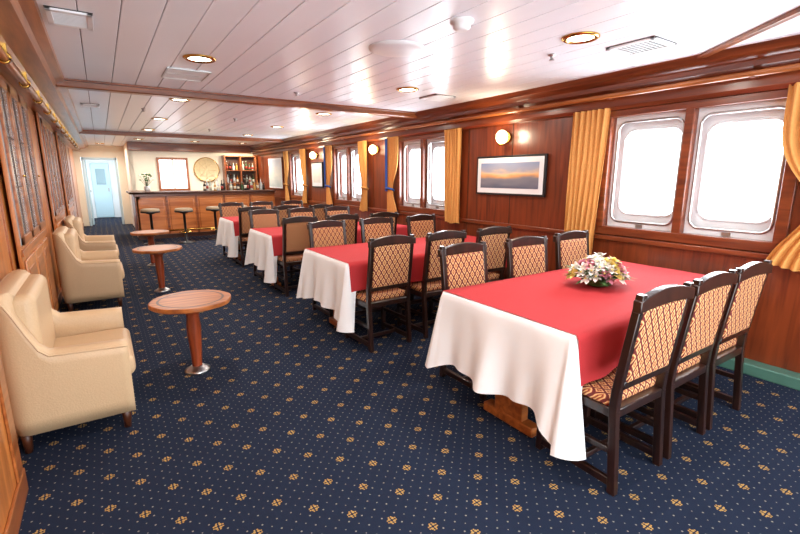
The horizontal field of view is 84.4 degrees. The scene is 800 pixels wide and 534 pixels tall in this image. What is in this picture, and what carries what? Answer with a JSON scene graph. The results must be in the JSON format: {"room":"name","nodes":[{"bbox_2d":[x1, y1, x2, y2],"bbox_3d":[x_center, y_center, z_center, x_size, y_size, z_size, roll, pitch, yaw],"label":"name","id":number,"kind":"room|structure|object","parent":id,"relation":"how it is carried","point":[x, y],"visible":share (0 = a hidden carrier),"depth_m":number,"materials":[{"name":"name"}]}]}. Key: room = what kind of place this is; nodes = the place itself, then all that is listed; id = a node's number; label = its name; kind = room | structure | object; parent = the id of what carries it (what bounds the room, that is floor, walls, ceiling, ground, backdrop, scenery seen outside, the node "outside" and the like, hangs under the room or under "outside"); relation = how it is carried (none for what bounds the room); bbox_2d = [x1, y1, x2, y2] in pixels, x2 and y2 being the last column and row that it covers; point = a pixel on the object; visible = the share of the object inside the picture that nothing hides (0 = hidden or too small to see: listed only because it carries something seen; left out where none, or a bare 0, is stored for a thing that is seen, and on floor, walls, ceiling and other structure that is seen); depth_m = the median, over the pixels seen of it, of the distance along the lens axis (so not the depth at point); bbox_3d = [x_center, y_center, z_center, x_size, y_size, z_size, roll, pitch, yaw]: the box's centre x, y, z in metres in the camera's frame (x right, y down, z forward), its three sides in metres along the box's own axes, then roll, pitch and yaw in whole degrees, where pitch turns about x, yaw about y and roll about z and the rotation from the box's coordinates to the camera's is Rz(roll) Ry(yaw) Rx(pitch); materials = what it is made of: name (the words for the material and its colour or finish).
{"room":"ship interior","nodes":[
{"label":"ship interior","id":0,"kind":"room"},
{"bbox_2d":[0,353,28,533],"bbox_3d":[-0.714,0.339,0.188,0.140,2.260,4.185,-8,14,-33],"label":"wall","id":1,"kind":"structure","parent":0,"point":[14,488],"depth_m":1.94,"materials":[{"name":"brown wood"}]},
{"bbox_2d":[0,106,82,295],"bbox_3d":[-4.695,-0.893,5.762,0.210,2.420,18.100,-8,14,-33],"label":"wall","id":2,"kind":"structure","parent":0,"point":[9,262],"depth_m":5.19,"materials":[{"name":"brown wood"}]},
{"bbox_2d":[0,43,77,147],"bbox_3d":[-3.773,-1.703,4.689,0.077,0.119,15.600,-8,14,-33],"label":"handrail","id":3,"kind":"object","parent":2,"relation":"attached to","point":[5,57],"visible":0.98,"depth_m":3.49,"materials":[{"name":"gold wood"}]},
{"bbox_2d":[0,0,88,149],"bbox_3d":[-4.446,-2.033,5.697,0.410,0.160,18.100,-8,14,-33],"label":"crown molding","id":4,"kind":"structure","parent":2,"relation":"attached to","point":[23,30],"depth_m":3.24,"materials":[{"name":"brown wood"}]},
{"bbox_2d":[16,223,83,439],"bbox_3d":[-5.771,-0.121,7.760,0.018,0.100,13.910,-8,14,-33],"label":"baseboard","id":5,"kind":"structure","parent":2,"relation":"attached to","point":[60,295],"depth_m":5.32,"materials":[{"name":"brown wood"}]},
{"bbox_2d":[80,157,123,221],"bbox_3d":[-10.007,-2.757,14.844,1.300,2.400,2.980,-8,14,-33],"label":"wall","id":6,"kind":"structure","parent":0,"point":[111,164],"depth_m":16.04,"materials":[{"name":"white paint"}]},
{"bbox_2d":[90,163,114,217],"bbox_3d":[-10.771,-2.769,15.965,0.550,1.930,0.080,-8,14,-33],"label":"door","id":7,"kind":"structure","parent":6,"relation":"in","point":[100,176],"depth_m":15.96,"materials":[{"name":"blue paint"}]},
{"bbox_2d":[81,157,124,225],"bbox_3d":[-9.349,-2.378,13.897,0.900,2.040,0.880,-8,14,-33],"label":"door frame","id":8,"kind":"structure","parent":6,"relation":"in","point":[83,159],"depth_m":13.47,"materials":[{"name":"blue paint"}]},
{"bbox_2d":[73,145,131,225],"bbox_3d":[-9.091,-2.511,13.603,1.380,2.420,0.100,-8,14,-33],"label":"wall","id":9,"kind":"structure","parent":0,"point":[96,151],"depth_m":13.43,"materials":[{"name":"beige paint"}]},
{"bbox_2d":[123,142,252,226],"bbox_3d":[-6.548,-2.575,13.911,3.400,2.420,2.200,-8,14,-33],"label":"wall","id":10,"kind":"structure","parent":0,"point":[137,163],"depth_m":12.43,"materials":[{"name":"beige paint"}]},
{"bbox_2d":[156,157,189,190],"bbox_3d":[-6.459,-2.647,12.581,0.800,0.920,0.039,-8,14,-33],"label":"window","id":11,"kind":"structure","parent":10,"relation":"in","point":[173,173],"depth_m":12.58,"materials":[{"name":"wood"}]},
{"bbox_2d":[127,142,252,153],"bbox_3d":[-5.910,-3.439,12.755,3.400,0.220,0.099,-8,14,-33],"label":"trim","id":12,"kind":"structure","parent":10,"relation":"attached to","point":[139,146],"depth_m":12.58,"materials":[{"name":"brown wood"}]},
{"bbox_2d":[193,157,219,181],"bbox_3d":[-5.713,-2.873,13.031,0.720,0.720,0.054,-8,14,-33],"label":"wall plaque","id":13,"kind":"object","parent":10,"relation":"attached to","point":[204,168],"visible":1,"depth_m":13.03,"materials":[{"name":"gold metal"}]},
{"bbox_2d":[18,217,799,533],"bbox_3d":[-3.557,-0.201,8.643,5.280,0.100,21.300,-8,14,-33],"label":"floor","id":14,"kind":"structure","parent":0,"point":[293,426],"depth_m":2.45,"materials":[{"name":"blue carpet"}]},
{"bbox_2d":[0,74,59,311],"bbox_3d":[-3.215,-0.416,3.861,0.060,2.255,1.700,-8,14,-33],"label":"wall panel","id":15,"kind":"object","parent":14,"relation":"on","point":[17,155],"visible":0.84,"depth_m":3.56,"materials":[{"name":"brown wood"}]},
{"bbox_2d":[36,112,65,230],"bbox_3d":[-4.852,-0.912,6.265,0.060,2.255,1.700,-8,14,-33],"label":"display cabinet","id":16,"kind":"object","parent":14,"relation":"on","point":[46,136],"visible":0.82,"depth_m":5.84,"materials":[{"name":"brown wood"}]},
{"bbox_2d":[55,132,75,216],"bbox_3d":[-6.461,-1.400,8.628,0.060,2.255,1.700,-8,14,-33],"label":"display cabinet","id":17,"kind":"object","parent":14,"relation":"on","point":[61,145],"visible":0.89,"depth_m":8.19,"materials":[{"name":"brown wood"}]},
{"bbox_2d":[0,269,135,453],"bbox_3d":[-2.058,0.494,2.788,0.615,0.905,0.898,-8,14,-33],"label":"armchair","id":18,"kind":"object","parent":14,"relation":"on","point":[63,369],"visible":1,"depth_m":2.46,"materials":[{"name":"beige leather"}]},
{"bbox_2d":[52,226,124,311],"bbox_3d":[-3.683,-0.020,5.281,0.615,0.905,0.898,-8,14,-33],"label":"armchair","id":19,"kind":"object","parent":14,"relation":"on","point":[85,276],"visible":0.99,"depth_m":4.93,"materials":[{"name":"beige leather"}]},
{"bbox_2d":[63,215,118,255],"bbox_3d":[-4.682,-0.323,6.748,0.615,0.905,0.898,-8,14,-33],"label":"armchair","id":20,"kind":"object","parent":14,"relation":"on","point":[86,242],"visible":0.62,"depth_m":6.43,"materials":[{"name":"beige leather"}]},
{"bbox_2d":[130,230,168,266],"bbox_3d":[-4.217,-0.313,7.496,0.576,0.583,0.576,-8,14,-33],"label":"round side table","id":21,"kind":"object","parent":14,"relation":"on","point":[149,234],"visible":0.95,"depth_m":7.43,"materials":[{"name":"brown wood"}]},
{"bbox_2d":[140,208,163,244],"bbox_3d":[-5.563,-0.914,9.892,0.400,0.792,0.400,-8,14,-33],"label":"bar stool","id":22,"kind":"object","parent":14,"relation":"on","point":[150,211],"visible":0.66,"depth_m":9.81,"materials":[{"name":"black metal"}]},
{"bbox_2d":[132,244,181,292],"bbox_3d":[-3.170,0.032,5.826,0.576,0.583,0.576,-8,14,-33],"label":"round side table","id":23,"kind":"object","parent":14,"relation":"on","point":[157,251],"visible":1,"depth_m":5.78,"materials":[{"name":"brown wood"}]},
{"bbox_2d":[174,208,195,243],"bbox_3d":[-4.911,-0.953,10.082,0.400,0.792,0.400,-8,14,-33],"label":"bar stool","id":24,"kind":"object","parent":14,"relation":"on","point":[183,211],"visible":1,"depth_m":10.02,"materials":[{"name":"black metal"}]},
{"bbox_2d":[148,290,230,374],"bbox_3d":[-1.595,0.528,3.423,0.576,0.583,0.576,-8,14,-33],"label":"round side table","id":25,"kind":"object","parent":14,"relation":"on","point":[191,303],"visible":1,"depth_m":3.37,"materials":[{"name":"brown wood"}]},
{"bbox_2d":[126,189,275,239],"bbox_3d":[-5.208,-1.479,11.790,3.440,1.131,1.410,-8,14,-33],"label":"bar counter","id":26,"kind":"object","parent":14,"relation":"on","point":[199,221],"depth_m":11.00,"materials":[{"name":"brown wood"}]},
{"bbox_2d":[138,173,153,190],"bbox_3d":[-6.309,-2.113,10.993,0.345,0.432,0.302,-8,14,-33],"label":"potted plant","id":27,"kind":"object","parent":26,"relation":"on","point":[146,187],"visible":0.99,"depth_m":10.95,"materials":[{"name":"green plant"}]},
{"bbox_2d":[206,206,218,239],"bbox_3d":[-4.439,-1.065,10.626,0.400,0.792,0.400,-8,14,-33],"label":"bar stool","id":28,"kind":"object","parent":14,"relation":"on","point":[214,209],"visible":0.7,"depth_m":10.53,"materials":[{"name":"black metal"}]},
{"bbox_2d":[216,216,240,260],"bbox_3d":[-2.231,-0.582,8.370,2.244,0.756,1.212,-8,14,-33],"label":"dining table","id":29,"kind":"object","parent":14,"relation":"on","point":[228,227],"visible":0.26,"depth_m":7.62,"materials":[{"name":"white fabric"}]},
{"bbox_2d":[218,202,246,258],"bbox_3d":[-3.106,-0.713,8.377,0.470,1.010,0.510,-8,14,-35],"label":"dining chair","id":30,"kind":"object","parent":14,"relation":"on","point":[228,209],"visible":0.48,"depth_m":8.44,"materials":[{"name":"beige fabric"}]},
{"bbox_2d":[221,155,257,189],"bbox_3d":[-4.863,-2.335,13.542,0.950,2.100,0.349,-8,14,-33],"label":"bar shelf","id":31,"kind":"object","parent":14,"relation":"on","point":[233,159],"visible":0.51,"depth_m":13.47,"materials":[{"name":"brown wood"}]},
{"bbox_2d":[235,206,266,266],"bbox_3d":[-2.570,-0.548,7.577,0.470,1.010,0.510,-8,14,-33],"label":"dining chair","id":32,"kind":"object","parent":14,"relation":"on","point":[244,221],"visible":0.52,"depth_m":7.30,"materials":[{"name":"brown fabric"}]},
{"bbox_2d":[249,201,272,208],"bbox_3d":[-2.633,-0.779,8.696,0.470,1.010,0.510,-8,14,-34],"label":"dining chair","id":33,"kind":"object","parent":14,"relation":"on","point":[269,205],"visible":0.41,"depth_m":8.79,"materials":[{"name":"brown wood"}]},
{"bbox_2d":[248,209,292,280],"bbox_3d":[-1.939,-0.350,6.620,0.470,1.010,0.510,-8,14,-34],"label":"dining chair","id":34,"kind":"object","parent":14,"relation":"on","point":[259,218],"visible":0.52,"depth_m":6.69,"materials":[{"name":"brown fabric"}]},
{"bbox_2d":[273,205,298,263],"bbox_3d":[-2.094,-0.613,7.894,0.470,1.010,0.510,-8,14,-34],"label":"dining chair","id":35,"kind":"object","parent":14,"relation":"on","point":[282,209],"visible":0.23,"depth_m":7.59,"materials":[{"name":"beige fabric"}]},
{"bbox_2d":[281,200,302,209],"bbox_3d":[-2.108,-0.848,9.033,0.470,1.010,0.510,-8,14,-33],"label":"dining chair","id":36,"kind":"object","parent":14,"relation":"on","point":[289,202],"visible":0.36,"depth_m":9.12,"materials":[{"name":"brown wood"}]},
{"bbox_2d":[274,216,317,296],"bbox_3d":[-1.380,-0.179,5.789,0.470,1.010,0.510,-8,14,-34],"label":"dining chair","id":37,"kind":"object","parent":14,"relation":"on","point":[295,236],"visible":0.59,"depth_m":5.56,"materials":[{"name":"beige fabric"}]},
{"bbox_2d":[287,207,314,269],"bbox_3d":[-1.449,-0.420,6.960,0.470,1.010,0.510,-8,14,-34],"label":"dining chair","id":38,"kind":"object","parent":14,"relation":"on","point":[302,211],"visible":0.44,"depth_m":7.03,"materials":[{"name":"beige fabric"}]},
{"bbox_2d":[308,204,332,220],"bbox_3d":[-1.545,-0.679,8.214,0.470,1.010,0.510,-7,14,-32],"label":"dining chair","id":39,"kind":"object","parent":14,"relation":"on","point":[319,208],"visible":0.26,"depth_m":7.93,"materials":[{"name":"brown wood"}]},
{"bbox_2d":[244,222,407,285],"bbox_3d":[-1.054,-0.218,6.607,2.284,0.756,1.213,-8,14,-33],"label":"dining table","id":40,"kind":"object","parent":14,"relation":"on","point":[264,245],"visible":0.33,"depth_m":5.92,"materials":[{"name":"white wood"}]},
{"bbox_2d":[307,220,365,316],"bbox_3d":[-0.696,0.005,4.898,0.470,1.010,0.510,-8,14,-34],"label":"dining chair","id":41,"kind":"object","parent":14,"relation":"on","point":[333,233],"visible":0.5,"depth_m":4.97,"materials":[{"name":"beige fabric"}]},
{"bbox_2d":[324,206,349,219],"bbox_3d":[-0.930,-0.490,7.301,0.470,1.010,0.510,-8,14,-32],"label":"dining chair","id":42,"kind":"object","parent":14,"relation":"on","point":[331,210],"visible":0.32,"depth_m":7.37,"materials":[{"name":"brown wood"}]},
{"bbox_2d":[326,214,358,243],"bbox_3d":[-0.889,-0.250,6.135,0.470,1.010,0.510,-7,14,-32],"label":"dining chair","id":43,"kind":"object","parent":14,"relation":"on","point":[351,220],"visible":0.34,"depth_m":5.93,"materials":[{"name":"beige fabric"}]},
{"bbox_2d":[345,234,415,352],"bbox_3d":[-0.199,0.188,4.014,0.470,1.010,0.510,-8,14,-35],"label":"dining chair","id":44,"kind":"object","parent":14,"relation":"on","point":[390,257],"visible":0.94,"depth_m":3.83,"materials":[{"name":"brown wood"}]},
{"bbox_2d":[369,212,398,234],"bbox_3d":[-0.357,-0.316,6.456,0.470,1.010,0.510,-8,14,-34],"label":"dining chair","id":45,"kind":"object","parent":14,"relation":"on","point":[395,215],"visible":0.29,"depth_m":6.21,"materials":[{"name":"brown wood"}]},
{"bbox_2d":[359,217,413,300],"bbox_3d":[-0.156,-0.074,5.285,0.470,1.010,0.510,-8,14,-33],"label":"dining chair","id":46,"kind":"object","parent":14,"relation":"on","point":[369,229],"visible":0.38,"depth_m":5.34,"materials":[{"name":"beige fabric"}]},
{"bbox_2d":[296,235,506,332],"bbox_3d":[0.133,0.145,4.846,2.304,0.756,1.242,-8,14,-33],"label":"dining table","id":47,"kind":"object","parent":14,"relation":"on","point":[332,276],"visible":0.44,"depth_m":4.17,"materials":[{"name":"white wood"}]},
{"bbox_2d":[405,214,435,237],"bbox_3d":[0.407,-0.149,5.646,0.470,1.010,0.510,-8,14,-34],"label":"dining chair","id":48,"kind":"object","parent":14,"relation":"on","point":[416,227],"visible":0.39,"depth_m":5.72,"materials":[{"name":"beige fabric"}]},
{"bbox_2d":[397,230,466,338],"bbox_3d":[0.297,0.119,4.349,0.470,1.010,0.510,-8,14,-34],"label":"dining chair","id":49,"kind":"object","parent":14,"relation":"on","point":[430,286],"visible":0.71,"depth_m":4.12,"materials":[{"name":"brown wood"}]},
{"bbox_2d":[437,241,487,399],"bbox_3d":[0.609,0.350,3.229,0.470,1.010,0.510,-8,14,-34],"label":"dining chair","id":50,"kind":"object","parent":14,"relation":"on","point":[459,268],"visible":0.41,"depth_m":3.29,"materials":[{"name":"beige fabric"}]},
{"bbox_2d":[476,226,511,281],"bbox_3d":[0.814,0.049,4.687,0.470,1.010,0.510,-8,14,-33],"label":"dining chair","id":51,"kind":"object","parent":14,"relation":"on","point":[495,237],"visible":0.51,"depth_m":4.47,"materials":[{"name":"beige fabric"}]},
{"bbox_2d":[504,235,547,278],"bbox_3d":[1.178,0.278,3.575,0.470,1.010,0.510,-7,14,-30],"label":"dining chair","id":52,"kind":"object","parent":14,"relation":"on","point":[522,260],"visible":0.32,"depth_m":3.65,"materials":[{"name":"beige fabric"}]},
{"bbox_2d":[425,261,704,460],"bbox_3d":[1.357,0.507,3.092,2.154,0.756,1.260,-8,14,-33],"label":"dining table","id":53,"kind":"object","parent":14,"relation":"on","point":[534,341],"visible":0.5,"depth_m":2.51,"materials":[{"name":"fabric"}]},
{"bbox_2d":[565,252,635,286],"bbox_3d":[1.378,0.014,3.048,0.476,0.225,0.468,5,13,23],"label":"flower bouquet","id":54,"kind":"object","parent":53,"relation":"on","point":[601,271],"visible":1,"depth_m":2.96,"materials":[{"name":"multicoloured plant"}]},
{"bbox_2d":[553,230,588,269],"bbox_3d":[1.705,0.200,3.956,0.470,1.010,0.510,-7,14,-32],"label":"dining chair","id":55,"kind":"object","parent":14,"relation":"on","point":[569,249],"visible":0.27,"depth_m":4.01,"materials":[{"name":"beige fabric"}]},
{"bbox_2d":[535,282,694,496],"bbox_3d":[1.086,0.541,2.300,0.470,1.010,0.510,-7,14,-32],"label":"dining chair","id":56,"kind":"object","parent":14,"relation":"on","point":[657,316],"visible":0.77,"depth_m":2.10,"materials":[{"name":"brown wood"}]},
{"bbox_2d":[590,269,737,459],"bbox_3d":[1.508,0.485,2.575,0.470,1.010,0.510,-8,14,-33],"label":"dining chair","id":57,"kind":"object","parent":14,"relation":"on","point":[705,312],"visible":0.65,"depth_m":2.37,"materials":[{"name":"brown wood"}]},
{"bbox_2d":[653,260,772,429],"bbox_3d":[1.925,0.428,2.848,0.470,1.010,0.510,-8,14,-32],"label":"dining chair","id":58,"kind":"object","parent":14,"relation":"on","point":[745,295],"visible":0.59,"depth_m":2.65,"materials":[{"name":"brown wood"}]},
{"bbox_2d":[36,0,799,145],"bbox_3d":[-2.725,-2.407,6.914,5.280,0.120,18.300,-8,14,-33],"label":"ceiling","id":59,"kind":"structure","parent":0,"point":[318,50],"depth_m":3.23,"materials":[{"name":"white wood"}]},
{"bbox_2d":[43,5,93,30],"bbox_3d":[-1.909,-1.436,2.552,0.220,0.017,0.300,-8,14,-33],"label":"ceiling vent","id":60,"kind":"object","parent":59,"relation":"in","point":[55,15],"depth_m":2.52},
{"bbox_2d":[80,103,99,107],"bbox_3d":[-3.995,-2.083,5.686,0.200,0.017,0.240,-8,14,-33],"label":"ceiling vent","id":61,"kind":"object","parent":59,"relation":"in","point":[82,104],"depth_m":5.65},
{"bbox_2d":[151,118,167,120],"bbox_3d":[-3.856,-2.370,7.072,0.240,0.016,0.240,-8,14,-33],"label":"recessed light","id":62,"kind":"object","parent":59,"relation":"in","point":[161,119],"visible":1,"depth_m":7.06,"materials":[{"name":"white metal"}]},
{"bbox_2d":[169,98,190,101],"bbox_3d":[-2.636,-2.000,5.279,0.240,0.016,0.240,-8,14,-33],"label":"recessed light","id":63,"kind":"object","parent":59,"relation":"in","point":[171,99],"visible":0.88,"depth_m":5.28,"materials":[{"name":"gold metal"}]},
{"bbox_2d":[79,130,283,142],"bbox_3d":[-4.654,-2.941,9.970,4.250,0.080,0.180,-8,14,-33],"label":"ceiling beam","id":64,"kind":"structure","parent":59,"relation":"attached to","point":[91,132],"depth_m":9.71,"materials":[{"name":"brown wood"}]},
{"bbox_2d":[161,67,210,81],"bbox_3d":[-1.939,-1.737,3.991,0.352,0.008,0.452,-8,14,-33],"label":"ceiling access panel","id":65,"kind":"object","parent":59,"relation":"in","point":[171,73],"depth_m":3.97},
{"bbox_2d":[182,54,215,63],"bbox_3d":[-1.562,-1.620,3.438,0.240,0.016,0.240,-8,14,-33],"label":"recessed light","id":66,"kind":"object","parent":59,"relation":"in","point":[196,58],"visible":1,"depth_m":3.43,"materials":[{"name":"white glass"}]},
{"bbox_2d":[56,78,416,118],"bbox_3d":[-1.492,-1.982,5.325,4.250,0.080,0.180,-8,14,-33],"label":"ceiling beam","id":67,"kind":"structure","parent":59,"relation":"attached to","point":[77,84],"depth_m":4.92,"materials":[{"name":"brown wood"}]},
{"bbox_2d":[315,113,331,115],"bbox_3d":[-1.124,-2.252,6.502,0.240,0.016,0.240,-8,14,-33],"label":"recessed light","id":68,"kind":"object","parent":59,"relation":"in","point":[320,114],"visible":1,"depth_m":6.50,"materials":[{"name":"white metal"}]},
{"bbox_2d":[369,40,424,56],"bbox_3d":[-0.023,-1.562,3.172,0.400,0.022,0.400,-8,14,-33],"label":"ceiling speaker","id":69,"kind":"object","parent":59,"relation":"attached to","point":[387,48],"depth_m":3.11},
{"bbox_2d":[396,87,418,91],"bbox_3d":[0.080,-1.873,4.663,0.240,0.016,0.240,-8,14,-33],"label":"recessed light","id":70,"kind":"object","parent":59,"relation":"in","point":[400,89],"visible":1,"depth_m":4.65,"materials":[{"name":"white glass"}]},
{"bbox_2d":[419,94,455,100],"bbox_3d":[0.435,-1.968,5.130,0.300,0.017,0.300,-8,14,-33],"label":"ceiling vent","id":71,"kind":"object","parent":59,"relation":"in","point":[434,97],"depth_m":5.09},
{"bbox_2d":[450,16,473,32],"bbox_3d":[0.366,-1.426,2.606,0.140,0.060,0.140,-8,14,-33],"label":"smoke detector","id":72,"kind":"object","parent":59,"relation":"attached to","point":[461,24],"visible":1,"depth_m":2.57,"materials":[{"name":"white paint"}]},
{"bbox_2d":[548,53,555,60],"bbox_3d":[1.150,-1.587,3.340,0.060,0.042,0.060,-8,14,-33],"label":"sprinkler head","id":73,"kind":"object","parent":59,"relation":"attached to","point":[552,55],"visible":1,"depth_m":3.33},
{"bbox_2d":[561,31,599,43],"bbox_3d":[1.195,-1.513,2.919,0.240,0.016,0.240,-8,14,-33],"label":"recessed light","id":74,"kind":"object","parent":59,"relation":"in","point":[583,37],"visible":1,"depth_m":2.91,"materials":[{"name":"white glass"}]},
{"bbox_2d":[606,36,676,55],"bbox_3d":[1.694,-1.550,3.104,0.300,0.017,0.340,-8,14,-33],"label":"ceiling vent","id":75,"kind":"object","parent":59,"relation":"in","point":[652,43],"depth_m":3.08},
{"bbox_2d":[256,116,799,372],"bbox_3d":[-0.642,-1.439,8.409,0.206,2.420,18.100,-8,14,-33],"label":"wall","id":76,"kind":"structure","parent":0,"point":[773,338],"depth_m":4.82,"materials":[{"name":"brown wood"}]},
{"bbox_2d":[268,157,283,188],"bbox_3d":[-3.451,-2.602,12.240,0.036,0.850,1.150,-8,14,-33],"label":"chart","id":77,"kind":"object","parent":76,"relation":"attached to","point":[275,165],"visible":1,"depth_m":12.15,"materials":[{"name":"white paper"}]},
{"bbox_2d":[283,151,289,200],"bbox_3d":[-2.940,-2.340,11.416,0.136,1.270,0.292,-8,14,-33],"label":"curtain","id":78,"kind":"object","parent":76,"relation":"hanging from","point":[285,153],"visible":0.98,"depth_m":11.39,"materials":[{"name":"fabric"}]},
{"bbox_2d":[288,151,302,198],"bbox_3d":[-2.483,-2.296,11.029,0.230,1.160,1.000,-8,14,-33],"label":"window","id":79,"kind":"structure","parent":76,"relation":"in","point":[295,192],"depth_m":11.32,"materials":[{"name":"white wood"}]},
{"bbox_2d":[299,149,307,203],"bbox_3d":[-2.292,-2.144,10.465,0.136,1.270,0.322,-8,14,-33],"label":"curtain","id":80,"kind":"object","parent":76,"relation":"hanging from","point":[301,151],"visible":1,"depth_m":10.42,"materials":[{"name":"fabric"}]},
{"bbox_2d":[309,152,317,159],"bbox_3d":[-1.934,-2.478,9.831,0.176,0.180,0.154,-8,14,-33],"label":"wall sconce","id":81,"kind":"object","parent":76,"relation":"attached to","point":[313,155],"visible":1,"depth_m":9.79,"materials":[{"name":"white glass"}]},
{"bbox_2d":[311,162,323,187],"bbox_3d":[-1.856,-2.070,9.907,0.036,0.550,0.600,-8,14,-33],"label":"framed print","id":82,"kind":"object","parent":76,"relation":"attached to","point":[317,167],"visible":0.98,"depth_m":9.85,"materials":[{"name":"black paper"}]},
{"bbox_2d":[323,145,332,204],"bbox_3d":[-1.505,-1.906,9.309,0.136,1.270,0.322,-8,14,-33],"label":"curtain","id":83,"kind":"object","parent":76,"relation":"hanging from","point":[327,150],"visible":0.93,"depth_m":9.30,"materials":[{"name":"fabric"}]},
{"bbox_2d":[332,143,361,205],"bbox_3d":[-0.957,-1.834,8.788,0.230,1.160,1.300,-8,14,-33],"label":"window","id":84,"kind":"structure","parent":76,"relation":"in","point":[352,197],"depth_m":8.84,"materials":[{"name":"white metal"}]},
{"bbox_2d":[357,141,368,211],"bbox_3d":[-0.683,-1.657,8.102,0.136,1.270,0.322,-8,14,-33],"label":"curtain","id":85,"kind":"object","parent":76,"relation":"hanging from","point":[362,145],"visible":1,"depth_m":8.06,"materials":[{"name":"fabric"}]},
{"bbox_2d":[368,145,378,155],"bbox_3d":[-0.464,-2.033,7.672,0.176,0.180,0.154,-8,14,-33],"label":"wall sconce","id":86,"kind":"object","parent":76,"relation":"attached to","point":[373,149],"visible":1,"depth_m":7.63,"materials":[{"name":"white glass"}]},
{"bbox_2d":[385,136,397,212],"bbox_3d":[-0.135,-1.490,7.297,0.136,1.270,0.342,-8,14,-33],"label":"curtain","id":87,"kind":"object","parent":76,"relation":"hanging from","point":[391,143],"visible":0.97,"depth_m":7.30,"materials":[{"name":"fabric"}]},
{"bbox_2d":[397,132,444,215],"bbox_3d":[0.416,-1.418,6.772,0.230,1.160,1.350,-8,14,-33],"label":"window","id":88,"kind":"structure","parent":76,"relation":"in","point":[406,145],"depth_m":6.79,"materials":[{"name":"brown wood"}]},
{"bbox_2d":[444,128,461,223],"bbox_3d":[0.707,-1.236,6.063,0.063,1.270,0.351,-8,14,-33],"label":"curtain","id":89,"kind":"object","parent":76,"relation":"hanging from","point":[453,137],"visible":1,"depth_m":6.04,"materials":[{"name":"fabric"}]},
{"bbox_2d":[495,130,511,145],"bbox_3d":[1.212,-1.525,5.211,0.176,0.180,0.154,-8,14,-33],"label":"wall sconce","id":90,"kind":"object","parent":76,"relation":"attached to","point":[502,137],"visible":1,"depth_m":5.17,"materials":[{"name":"white glass"}]},
{"bbox_2d":[476,153,547,196],"bbox_3d":[1.302,-1.094,5.275,0.036,0.470,1.080,-8,14,-33],"label":"picture","id":91,"kind":"object","parent":76,"relation":"attached to","point":[510,175],"visible":1,"depth_m":5.20,"materials":[{"name":"paper"}]},
{"bbox_2d":[274,196,768,259],"bbox_3d":[-0.125,-0.946,7.513,0.030,0.045,15.900,-8,14,-33],"label":"trim","id":92,"kind":"structure","parent":76,"relation":"attached to","point":[763,256],"depth_m":4.19,"materials":[{"name":"brown wood"}]},
{"bbox_2d":[248,34,799,155],"bbox_3d":[-0.204,-2.250,7.191,0.220,0.300,15.900,-8,14,-33],"label":"crown molding","id":93,"kind":"structure","parent":76,"relation":"attached to","point":[786,50],"depth_m":4.05,"materials":[{"name":"brown wood"}]},
{"bbox_2d":[250,63,799,152],"bbox_3d":[-0.209,-2.215,7.194,0.092,0.050,15.900,-8,14,-33],"label":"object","id":94,"kind":"object","parent":76,"relation":"attached to","point":[753,74],"visible":1,"depth_m":4.05,"materials":[{"name":"brown wood"}]},
{"bbox_2d":[564,108,610,255],"bbox_3d":[1.847,-0.753,4.415,0.070,1.550,0.401,-8,14,-33],"label":"curtain","id":95,"kind":"object","parent":76,"relation":"hanging from","point":[589,128],"visible":0.77,"depth_m":4.38,"materials":[{"name":"fabric"}]},
{"bbox_2d":[594,88,797,252],"bbox_3d":[2.464,-0.797,3.765,0.230,1.160,1.510,-8,14,-33],"label":"window","id":96,"kind":"structure","parent":76,"relation":"in","point":[696,119],"depth_m":3.70,"materials":[{"name":"brown wood"}]},
{"bbox_2d":[718,357,799,390],"bbox_3d":[-0.166,-0.095,7.661,0.130,0.090,15.900,-8,14,-33],"label":"baseboard","id":97,"kind":"structure","parent":76,"relation":"attached to","point":[784,377],"depth_m":3.29,"materials":[{"name":"green paint"}]},
{"bbox_2d":[766,82,799,270],"bbox_3d":[2.813,-0.592,2.969,0.136,1.280,0.484,-8,14,-33],"label":"curtain","id":98,"kind":"object","parent":76,"relation":"hanging from","point":[786,254],"visible":0.94,"depth_m":3.08,"materials":[{"name":"orange fabric"}]},
{"bbox_2d":[697,7,799,58],"bbox_3d":[2.232,-1.485,2.809,0.984,0.030,1.188,-8,14,-33],"label":"ceiling trim","id":99,"kind":"structure","parent":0,"point":[793,13],"depth_m":2.76,"materials":[{"name":"brown wood"}]}
]}

